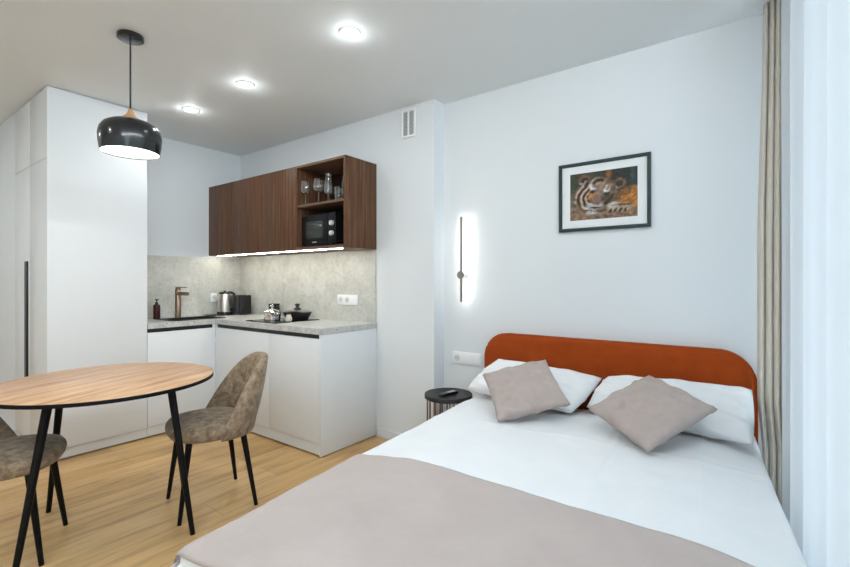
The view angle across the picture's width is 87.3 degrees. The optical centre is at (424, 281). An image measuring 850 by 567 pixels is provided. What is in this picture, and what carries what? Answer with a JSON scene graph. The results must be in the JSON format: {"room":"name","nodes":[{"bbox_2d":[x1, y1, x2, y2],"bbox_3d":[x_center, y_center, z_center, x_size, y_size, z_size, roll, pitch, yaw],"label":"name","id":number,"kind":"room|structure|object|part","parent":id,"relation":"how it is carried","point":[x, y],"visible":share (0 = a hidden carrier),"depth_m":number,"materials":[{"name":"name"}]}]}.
{"room":"studio apartment","nodes":[
{"label":"studio apartment","id":0,"kind":"room"},
{"bbox_2d":[0,114,21,435],"bbox_3d":[-3.814,-0.046,4.031,1.478,2.592,0.126,0,0,36],"label":"wall","id":1,"kind":"structure","parent":0,"point":[7,129],"depth_m":3.67,"materials":[{"name":"white paint"}]},
{"bbox_2d":[0,431,387,566],"bbox_3d":[-2.017,1.300,1.798,7.020,0.100,5.305,0,0,36],"label":"floor","id":2,"kind":"structure","parent":0,"point":[119,513],"depth_m":2.58,"materials":[{"name":"brown wood"}]},
{"bbox_2d":[0,417,67,566],"bbox_3d":[-1.978,0.842,2.024,0.539,0.820,0.527,0,0,-26],"label":"dining chair","id":3,"kind":"object","parent":2,"relation":"on","point":[16,452],"visible":0.93,"depth_m":2.02,"materials":[{"name":"brown fabric"}]},
{"bbox_3d":[-2.079,0.645,1.976,0.315,0.426,0.527,0,0,-26],"label":"backrest","id":4,"kind":"part","parent":3,"relation":"part of","materials":[{"name":"brown fabric"}]},
{"bbox_3d":[-1.924,0.804,2.049,0.421,0.095,0.464,0,0,-26],"label":"seat","id":5,"kind":"part","parent":3,"relation":"part of","materials":[{"name":"brown fabric"}]},
{"bbox_3d":[-1.722,1.048,1.967,0.085,0.406,0.033,0,0,2],"label":"leg","id":6,"kind":"part","parent":3,"relation":"part of","materials":[{"name":"black paint"}]},
{"bbox_3d":[-1.862,1.048,2.259,0.033,0.406,0.085,0,0,37],"label":"leg","id":7,"kind":"part","parent":3,"relation":"part of","materials":[{"name":"black paint"}]},
{"bbox_2d":[15,86,146,458],"bbox_3d":[-2.734,-0.050,3.534,0.840,2.574,0.638,0,0,36],"label":"tall cabinet","id":8,"kind":"object","parent":2,"relation":"on","point":[81,209],"visible":0.78,"depth_m":3.26,"materials":[{"name":"white paint"}]},
{"bbox_3d":[-3.079,-1.093,3.420,0.416,0.483,0.021,0,0,36],"label":"door","id":9,"kind":"part","parent":8,"relation":"part of","materials":[{"name":"white paint"}]},
{"bbox_3d":[-3.079,0.156,3.420,0.416,2.008,0.021,0,0,36],"label":"door","id":10,"kind":"part","parent":8,"relation":"part of","materials":[{"name":"white paint"}]},
{"bbox_3d":[-2.972,0.370,3.320,0.058,1.040,0.012,0,0,36],"label":"handle","id":11,"kind":"part","parent":8,"relation":"part of","materials":[{"name":"black metal"}]},
{"bbox_3d":[-2.748,-1.093,3.176,0.398,0.483,0.021,0,0,36],"label":"door","id":12,"kind":"part","parent":8,"relation":"part of","materials":[{"name":"white paint"}]},
{"bbox_3d":[-2.748,0.156,3.176,0.398,2.008,0.021,0,0,36],"label":"door","id":13,"kind":"part","parent":8,"relation":"part of","materials":[{"name":"white paint"}]},
{"bbox_2d":[0,362,213,566],"bbox_3d":[-1.615,0.876,2.277,0.964,0.752,0.964,0,0,36],"label":"dining table","id":14,"kind":"object","parent":2,"relation":"on","point":[115,383],"visible":0.98,"depth_m":2.16,"materials":[{"name":"brown wood"}]},
{"bbox_3d":[-1.661,0.883,1.884,0.037,0.737,0.150,0,0,29],"label":"leg","id":15,"kind":"part","parent":14,"relation":"part of","materials":[{"name":"black paint"}]},
{"bbox_3d":[-1.987,0.883,2.393,0.137,0.736,0.037,0,0,15],"label":"leg","id":16,"kind":"part","parent":14,"relation":"part of","materials":[{"name":"black paint"}]},
{"bbox_3d":[-1.217,0.883,2.216,0.150,0.737,0.081,0,0,36],"label":"leg","id":17,"kind":"part","parent":14,"relation":"part of","materials":[{"name":"black paint"}]},
{"bbox_2d":[147,324,214,436],"bbox_3d":[-2.100,0.808,4.150,0.549,0.858,1.104,0,0,36],"label":"base cabinet","id":18,"kind":"object","parent":2,"relation":"on","point":[195,345],"visible":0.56,"depth_m":3.75,"materials":[{"name":"white laminate"}]},
{"bbox_2d":[165,351,267,525],"bbox_3d":[-1.186,0.842,2.568,0.539,0.820,0.527,0,0,-38],"label":"dining chair","id":19,"kind":"object","parent":2,"relation":"on","point":[231,412],"visible":0.96,"depth_m":2.49,"materials":[{"name":"brown fabric"}]},
{"bbox_3d":[-1.448,1.048,2.569,0.085,0.406,0.033,0,0,-11],"label":"leg","id":20,"kind":"part","parent":19,"relation":"part of","materials":[{"name":"black paint"}]},
{"bbox_3d":[-1.248,1.048,2.314,0.033,0.406,0.085,0,0,25],"label":"leg","id":21,"kind":"part","parent":19,"relation":"part of","materials":[{"name":"black paint"}]},
{"bbox_3d":[-1.232,0.804,2.532,0.421,0.095,0.464,0,0,-38],"label":"seat","id":22,"kind":"part","parent":19,"relation":"part of","materials":[{"name":"brown fabric"}]},
{"bbox_3d":[-1.208,1.048,2.779,0.033,0.407,0.101,0,0,6],"label":"leg","id":23,"kind":"part","parent":19,"relation":"part of","materials":[{"name":"black paint"}]},
{"bbox_3d":[-1.097,0.645,2.637,0.315,0.426,0.527,0,0,-38],"label":"backrest","id":24,"kind":"part","parent":19,"relation":"part of","materials":[{"name":"brown fabric"}]},
{"bbox_3d":[-0.987,1.048,2.495,0.101,0.407,0.033,0,0,8],"label":"leg","id":25,"kind":"part","parent":19,"relation":"part of","materials":[{"name":"black paint"}]},
{"bbox_2d":[215,324,375,456],"bbox_3d":[-1.136,0.811,3.800,1.420,0.862,0.577,0,0,36],"label":"base cabinet","id":26,"kind":"object","parent":2,"relation":"on","point":[318,397],"visible":0.77,"depth_m":3.38,"materials":[{"name":"white paint"}]},
{"bbox_3d":[-1.540,0.785,3.753,0.782,0.746,0.020,0,0,36],"label":"door","id":27,"kind":"part","parent":26,"relation":"part of","materials":[{"name":"white paint"}]},
{"bbox_2d":[147,314,376,334],"bbox_3d":[-1.518,0.357,3.740,1.973,0.042,1.128,0,0,36],"label":"countertop","id":28,"kind":"structure","parent":26,"relation":"on","point":[321,326],"depth_m":3.60,"materials":[{"name":"grey stone"}]},
{"bbox_2d":[153,299,159,318],"bbox_3d":[-2.397,0.247,3.980,0.056,0.178,0.056,0,0,-9],"label":"soap bottle","id":29,"kind":"object","parent":28,"relation":"on","point":[156,307],"visible":0.98,"depth_m":3.96,"materials":[{"name":"brown glass"}]},
{"bbox_2d":[174,287,188,317],"bbox_3d":[-2.222,0.193,4.071,0.209,0.286,0.062,0,0,36],"label":"faucet","id":30,"kind":"object","parent":28,"relation":"on","point":[178,293],"visible":0.98,"depth_m":4.09,"materials":[{"name":"brown metal"}]},
{"bbox_3d":[-2.201,0.111,4.056,0.159,0.036,0.034,0,0,36],"label":"spout","id":31,"kind":"part","parent":30,"relation":"part of","materials":[{"name":"brown metal"}]},
{"bbox_2d":[156,316,225,331],"bbox_3d":[-2.107,0.418,4.021,0.326,0.176,0.466,0,0,36],"label":"sink","id":32,"kind":"object","parent":28,"relation":"in","point":[193,317],"visible":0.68,"depth_m":4.08,"materials":[{"name":"black metal"}]},
{"bbox_2d":[204,314,234,315],"bbox_3d":[-2.058,0.332,4.450,0.210,0.006,0.220,0,0,36],"label":"tray","id":33,"kind":"object","parent":28,"relation":"on","point":[204,314],"visible":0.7,"depth_m":4.41,"materials":[{"name":"black"}]},
{"bbox_2d":[217,291,235,314],"bbox_3d":[-1.993,0.210,4.453,0.149,0.238,0.195,0,0,-42],"label":"kettle","id":34,"kind":"object","parent":33,"relation":"on","point":[224,307],"visible":1,"depth_m":4.42,"materials":[{"name":"silver metal"}]},
{"bbox_3d":[-1.920,0.197,4.441,0.088,0.199,0.026,0,0,16],"label":"handle","id":35,"kind":"part","parent":34,"relation":"part of","materials":[{"name":"black plastic"}]},
{"bbox_2d":[231,295,250,314],"bbox_3d":[-1.870,0.234,4.543,0.203,0.195,0.121,0,0,36],"label":"appliance","id":36,"kind":"object","parent":28,"relation":"on","point":[243,302],"visible":0.94,"depth_m":4.49,"materials":[{"name":"grey plastic"}]},
{"bbox_2d":[268,303,279,309],"bbox_3d":[-1.461,0.275,4.316,0.084,0.122,0.076,0,0,36],"label":"canister","id":37,"kind":"object","parent":28,"relation":"on","point":[276,305],"visible":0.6,"depth_m":4.30,"materials":[{"name":"silver"}]},
{"bbox_2d":[246,317,318,323],"bbox_3d":[-1.219,0.332,3.827,0.410,0.007,0.450,0,0,36],"label":"cooktop","id":38,"kind":"object","parent":28,"relation":"in","point":[282,320],"visible":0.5,"depth_m":3.71,"materials":[{"name":"black glass"}]},
{"bbox_2d":[263,305,280,320],"bbox_3d":[-1.285,0.262,3.745,0.144,0.132,0.178,0,0,-20],"label":"cooking pot","id":39,"kind":"object","parent":38,"relation":"on","point":[271,314],"visible":1,"depth_m":3.69,"materials":[{"name":"silver metal"}]},
{"bbox_3d":[-1.285,0.244,3.745,0.144,0.028,0.144,0,0,36],"label":"lid","id":40,"kind":"part","parent":39,"relation":"part of","materials":[{"name":"silver metal"}]},
{"bbox_2d":[285,312,291,320],"bbox_3d":[-1.125,0.291,3.677,0.054,0.075,0.054,0,0,36],"label":"shaker","id":41,"kind":"object","parent":38,"relation":"on","point":[288,316],"visible":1,"depth_m":3.66,"materials":[{"name":"beige ceramic"}]},
{"bbox_2d":[283,303,311,319],"bbox_3d":[-1.113,0.260,3.886,0.248,0.136,0.248,0,0,36],"label":"cooking pot","id":42,"kind":"object","parent":38,"relation":"on","point":[297,313],"visible":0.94,"depth_m":3.81,"materials":[{"name":"black metal"}]},
{"bbox_3d":[-1.113,0.253,3.886,0.244,0.022,0.244,0,0,36],"label":"lid","id":43,"kind":"part","parent":42,"relation":"part of","materials":[{"name":"clear glass"}]},
{"bbox_3d":[-1.113,0.218,3.886,0.068,0.051,0.068,0,0,36],"label":"knob","id":44,"kind":"part","parent":42,"relation":"part of","materials":[{"name":"black"}]},
{"bbox_3d":[-0.985,0.785,3.344,0.590,0.746,0.020,0,0,36],"label":"door","id":45,"kind":"part","parent":26,"relation":"part of","materials":[{"name":"white paint"}]},
{"bbox_3d":[-0.572,0.811,3.385,0.020,0.862,0.576,0,0,36],"label":"panel","id":46,"kind":"part","parent":26,"relation":"part of","materials":[{"name":"white laminate"}]},
{"bbox_2d":[425,388,471,420],"bbox_3d":[0.157,1.000,2.989,0.320,0.500,0.320,0,0,36],"label":"side table","id":47,"kind":"object","parent":2,"relation":"on","point":[432,395],"visible":0.44,"depth_m":2.91,"materials":[{"name":"black metal"}]},
{"bbox_2d":[439,390,457,396],"bbox_3d":[0.155,0.741,2.953,0.150,0.018,0.042,0,0,-44],"label":"remote control","id":48,"kind":"object","parent":47,"relation":"on","point":[451,392],"visible":1,"depth_m":2.94,"materials":[{"name":"black plastic"}]},
{"bbox_2d":[484,333,757,443],"bbox_3d":[0.471,0.799,1.801,1.631,0.902,2.144,0,0,36],"label":"headboard","id":49,"kind":"object","parent":2,"relation":"on","point":[602,359],"visible":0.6,"depth_m":2.54,"materials":[{"name":"orange fabric"}]},
{"bbox_2d":[177,395,806,566],"bbox_3d":[0.397,0.906,1.608,1.545,0.383,2.239,0,0,32],"label":"sheet","id":50,"kind":"object","parent":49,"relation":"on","point":[717,494],"visible":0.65,"depth_m":1.71,"materials":[{"name":"white fabric"}]},
{"bbox_2d":[171,454,754,566],"bbox_3d":[0.105,0.863,1.145,1.598,0.303,0.886,0,0,36],"label":"throw blanket","id":51,"kind":"object","parent":50,"relation":"on","point":[364,510],"visible":1,"depth_m":1.28,"materials":[{"name":"beige fabric"}]},
{"bbox_2d":[483,360,570,420],"bbox_3d":[0.537,0.585,2.427,0.409,0.264,0.339,0,0,1],"label":"cushion","id":52,"kind":"object","parent":50,"relation":"on","point":[518,391],"visible":1,"depth_m":2.34,"materials":[{"name":"beige fabric"}]},
{"bbox_2d":[467,359,601,412],"bbox_3d":[0.612,0.612,2.666,0.795,0.223,0.306,0,0,36],"label":"bed pillow","id":53,"kind":"object","parent":50,"relation":"on","point":[576,386],"visible":0.42,"depth_m":2.52,"materials":[{"name":"white fabric"}]},
{"bbox_2d":[589,375,717,452],"bbox_3d":[1.025,0.588,2.042,0.348,0.237,0.401,0,0,-18],"label":"cushion","id":54,"kind":"object","parent":50,"relation":"on","point":[649,411],"visible":1,"depth_m":1.96,"materials":[{"name":"beige fabric"}]},
{"bbox_2d":[587,375,753,444],"bbox_3d":[1.204,0.608,2.241,0.746,0.222,0.292,0,0,41],"label":"bed pillow","id":55,"kind":"object","parent":50,"relation":"on","point":[733,421],"visible":0.51,"depth_m":2.04,"materials":[{"name":"white fabric"}]},
{"bbox_2d":[147,137,240,332],"bbox_3d":[-2.362,-0.046,4.361,0.120,2.592,1.130,0,0,36],"label":"wall","id":56,"kind":"structure","parent":0,"point":[179,182],"depth_m":4.30,"materials":[{"name":"white paint"}]},
{"bbox_2d":[147,255,239,317],"bbox_3d":[-2.309,0.048,4.322,0.008,0.574,1.127,0,0,36],"label":"backsplash panel","id":57,"kind":"object","parent":56,"relation":"attached to","point":[202,276],"visible":0.5,"depth_m":4.34,"materials":[{"name":"grey stone"}]},
{"bbox_2d":[210,293,218,301],"bbox_3d":[-2.143,0.162,4.532,0.010,0.088,0.085,0,0,36],"label":"wall socket","id":58,"kind":"object","parent":57,"relation":"attached to","point":[213,296],"visible":0.93,"depth_m":4.52,"materials":[{"name":"white plastic"}]},
{"bbox_2d":[241,99,443,435],"bbox_3d":[-0.931,-0.046,4.163,2.660,2.592,0.248,0,0,36],"label":"wall","id":59,"kind":"structure","parent":0,"point":[410,171],"depth_m":3.45,"materials":[{"name":"white paint"}]},
{"bbox_2d":[240,255,282,315],"bbox_3d":[-1.675,0.040,4.549,0.742,0.591,0.008,0,0,36],"label":"backsplash panel","id":60,"kind":"object","parent":59,"relation":"attached to","point":[261,277],"visible":0.86,"depth_m":4.53,"materials":[{"name":"grey stone"}]},
{"bbox_2d":[209,155,376,256],"bbox_3d":[-1.288,-0.602,4.056,1.969,0.695,0.346,0,0,36],"label":"upper cabinet","id":61,"kind":"object","parent":59,"relation":"attached to","point":[261,215],"visible":1,"depth_m":3.82,"materials":[{"name":"brown wood"}]},
{"bbox_3d":[-1.993,-0.605,4.371,0.460,0.687,0.018,0,0,36],"label":"door","id":62,"kind":"part","parent":61,"relation":"part of","materials":[{"name":"brown wood"}]},
{"bbox_3d":[-1.622,-0.605,4.098,0.460,0.687,0.018,0,0,36],"label":"door","id":63,"kind":"part","parent":61,"relation":"part of","materials":[{"name":"brown wood"}]},
{"bbox_3d":[-1.250,-0.605,3.824,0.460,0.687,0.018,0,0,36],"label":"door","id":64,"kind":"part","parent":61,"relation":"part of","materials":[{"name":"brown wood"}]},
{"bbox_3d":[-1.294,-0.941,4.062,1.950,0.018,0.343,0,0,36],"label":"panel","id":65,"kind":"part","parent":61,"relation":"part of","materials":[{"name":"brown wood"}]},
{"bbox_3d":[-1.294,-0.269,4.062,1.950,0.022,0.343,0,0,36],"label":"panel","id":66,"kind":"part","parent":61,"relation":"part of","materials":[{"name":"brown wood"}]},
{"bbox_2d":[297,198,343,212],"bbox_3d":[-0.733,-0.618,3.643,0.549,0.018,0.330,0,0,36],"label":"shelf","id":67,"kind":"object","parent":61,"relation":"attached to","point":[337,205],"depth_m":3.67,"materials":[{"name":"brown wood"}]},
{"bbox_2d":[302,212,343,251],"bbox_3d":[-0.768,-0.385,3.647,0.485,0.315,0.326,0,0,36],"label":"microwave","id":68,"kind":"object","parent":61,"relation":"in","point":[324,229],"visible":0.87,"depth_m":3.54,"materials":[{"name":"black"}]},
{"bbox_3d":[-0.891,-0.416,3.618,0.320,0.248,0.021,0,0,36],"label":"door","id":69,"kind":"part","parent":68,"relation":"part of","materials":[{"name":"black glass"}]},
{"bbox_3d":[-0.724,-0.416,3.494,0.092,0.248,0.021,0,0,36],"label":"control panel","id":70,"kind":"part","parent":68,"relation":"part of","materials":[{"name":"black plastic"}]},
{"bbox_3d":[-1.196,-0.606,4.196,1.950,0.652,0.011,0,0,36],"label":"panel","id":71,"kind":"part","parent":61,"relation":"part of","materials":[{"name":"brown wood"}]},
{"bbox_3d":[-0.502,-0.604,3.478,0.018,0.692,0.345,0,0,36],"label":"panel","id":72,"kind":"part","parent":61,"relation":"part of","materials":[{"name":"brown wood"}]},
{"bbox_2d":[283,250,375,322],"bbox_3d":[-0.886,0.040,3.969,1.212,0.591,0.008,0,0,36],"label":"backsplash panel","id":73,"kind":"object","parent":59,"relation":"attached to","point":[314,281],"visible":1,"depth_m":3.92,"materials":[{"name":"grey stone"}]},
{"bbox_2d":[337,294,357,305],"bbox_3d":[-0.656,0.157,3.786,0.242,0.088,0.012,0,0,36],"label":"wall socket","id":74,"kind":"object","parent":73,"relation":"attached to","point":[341,299],"visible":1,"depth_m":3.78,"materials":[{"name":"white plastic"}]},
{"bbox_2d":[351,296,355,303],"bbox_3d":[-0.600,0.157,3.739,0.066,0.068,0.003,0,0,36],"label":"switch","id":75,"kind":"object","parent":74,"relation":"attached to","point":[353,298],"depth_m":3.74,"materials":[{"name":"white plastic"}]},
{"bbox_2d":[377,427,400,439],"bbox_3d":[-0.157,1.215,3.431,0.574,0.070,0.014,0,0,36],"label":"baseboard","id":76,"kind":"structure","parent":59,"relation":"attached to","point":[383,433],"depth_m":3.53,"materials":[{"name":"white paint"}]},
{"bbox_2d":[401,107,415,138],"bbox_3d":[-0.127,-1.210,3.410,0.136,0.217,0.010,0,0,36],"label":"air vent","id":77,"kind":"object","parent":59,"relation":"in","point":[408,117],"visible":1,"depth_m":3.41,"materials":[{"name":"white plastic"}]},
{"bbox_2d":[0,0,768,155],"bbox_3d":[-2.017,-1.392,1.798,7.020,0.100,5.305,0,0,36],"label":"ceiling","id":78,"kind":"structure","parent":0,"point":[309,79],"depth_m":2.59,"materials":[{"name":"white paint"}]},
{"bbox_2d":[97,29,161,159],"bbox_3d":[-1.607,-1.020,2.430,0.298,0.642,0.298,0,0,36],"label":"pendant lamp","id":79,"kind":"object","parent":78,"relation":"hanging from","point":[127,136],"visible":1,"depth_m":2.36,"materials":[{"name":"black metal"}]},
{"bbox_3d":[-1.607,-0.787,2.430,0.298,0.176,0.298,0,0,36],"label":"lamp shade","id":80,"kind":"part","parent":79,"relation":"part of","materials":[{"name":"black metal"}]},
{"bbox_2d":[100,146,158,158],"bbox_3d":[-1.607,-0.706,2.430,0.273,0.003,0.273,0,0,36],"label":"diffuser","id":81,"kind":"object","parent":79,"relation":"attached to","point":[128,152],"depth_m":2.42,"materials":[{"name":"white plastic"}]},
{"bbox_3d":[-1.607,-1.127,2.430,0.009,0.377,0.009,0,0,36],"label":"cord","id":82,"kind":"part","parent":79,"relation":"part of","materials":[{"name":"black plastic"}]},
{"bbox_2d":[182,106,198,112],"bbox_3d":[-1.825,-1.336,3.474,0.120,0.010,0.120,0,0,36],"label":"recessed light","id":83,"kind":"object","parent":78,"relation":"in","point":[186,108],"visible":1,"depth_m":3.46,"materials":[{"name":"white plastic"}]},
{"bbox_2d":[236,80,254,88],"bbox_3d":[-1.222,-1.336,3.028,0.120,0.010,0.120,0,0,36],"label":"recessed light","id":84,"kind":"object","parent":78,"relation":"in","point":[241,83],"visible":1,"depth_m":3.01,"materials":[{"name":"white plastic"}]},
{"bbox_2d":[339,26,360,38],"bbox_3d":[-0.405,-1.336,2.400,0.120,0.010,0.120,0,0,36],"label":"recessed light","id":85,"kind":"object","parent":78,"relation":"in","point":[348,32],"visible":1,"depth_m":2.39,"materials":[{"name":"white plastic"}]},
{"bbox_3d":[0.342,-1.331,0.301,0.066,0.022,4.690,0,0,36],"label":"track","id":86,"kind":"object","parent":78,"relation":"attached to","visible":0},
{"bbox_2d":[757,0,781,506],"bbox_3d":[1.615,-0.043,2.053,0.062,2.547,0.205,0,0,5],"label":"curtain","id":87,"kind":"object","parent":86,"relation":"hanging from","point":[769,225],"visible":0.7,"depth_m":2.07,"materials":[{"name":"beige fabric"}]},
{"bbox_2d":[781,0,849,566],"bbox_3d":[0.728,-0.043,0.638,0.047,2.547,2.908,0,0,33],"label":"sheer curtain","id":88,"kind":"object","parent":86,"relation":"hanging from","point":[815,34],"visible":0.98,"depth_m":1.30,"materials":[{"name":"white fabric"}]},
{"bbox_2d":[444,14,762,455],"bbox_3d":[1.188,-0.046,2.683,2.507,2.592,0.120,0,0,36],"label":"wall","id":89,"kind":"structure","parent":0,"point":[692,101],"depth_m":2.65,"materials":[{"name":"white paint"}]},
{"bbox_2d":[457,217,467,301],"bbox_3d":[0.277,-0.159,3.225,0.056,0.611,0.086,0,0,36],"label":"wall lamp","id":90,"kind":"object","parent":89,"relation":"attached to","point":[460,274],"visible":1,"depth_m":3.19,"materials":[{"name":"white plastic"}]},
{"bbox_3d":[0.254,-0.046,3.194,0.056,0.056,0.008,0,0,36],"label":"round plate","id":91,"kind":"part","parent":90,"relation":"part of","materials":[{"name":"silver metal"}]},
{"bbox_2d":[462,354,469,363],"bbox_3d":[0.300,0.563,3.248,0.066,0.068,0.003,0,0,36],"label":"switch","id":92,"kind":"object","parent":89,"relation":"attached to","point":[465,357],"depth_m":3.25,"materials":[{"name":"white plastic"}]},
{"bbox_2d":[452,351,480,365],"bbox_3d":[0.303,0.563,3.252,0.243,0.088,0.012,0,0,36],"label":"switch panel","id":93,"kind":"object","parent":89,"relation":"attached to","point":[466,358],"visible":1,"depth_m":3.25,"materials":[{"name":"white plastic"}]},
{"bbox_2d":[472,355,479,364],"bbox_3d":[0.364,0.563,3.201,0.066,0.068,0.003,0,0,36],"label":"switch","id":94,"kind":"object","parent":89,"relation":"attached to","point":[475,358],"depth_m":3.20,"materials":[{"name":"white plastic"}]},
{"bbox_2d":[559,151,650,232],"bbox_3d":[1.068,-0.523,2.682,0.529,0.424,0.022,0,0,36],"label":"framed picture","id":95,"kind":"object","parent":89,"relation":"attached to","point":[614,192],"visible":1,"depth_m":2.67,"materials":[{"name":"grey"}]},
{"bbox_2d":[570,166,637,220],"bbox_3d":[1.069,-0.523,2.682,0.389,0.289,0.001,0,0,36],"label":"print","id":96,"kind":"object","parent":95,"relation":"attached to","point":[612,193],"depth_m":2.67}
]}

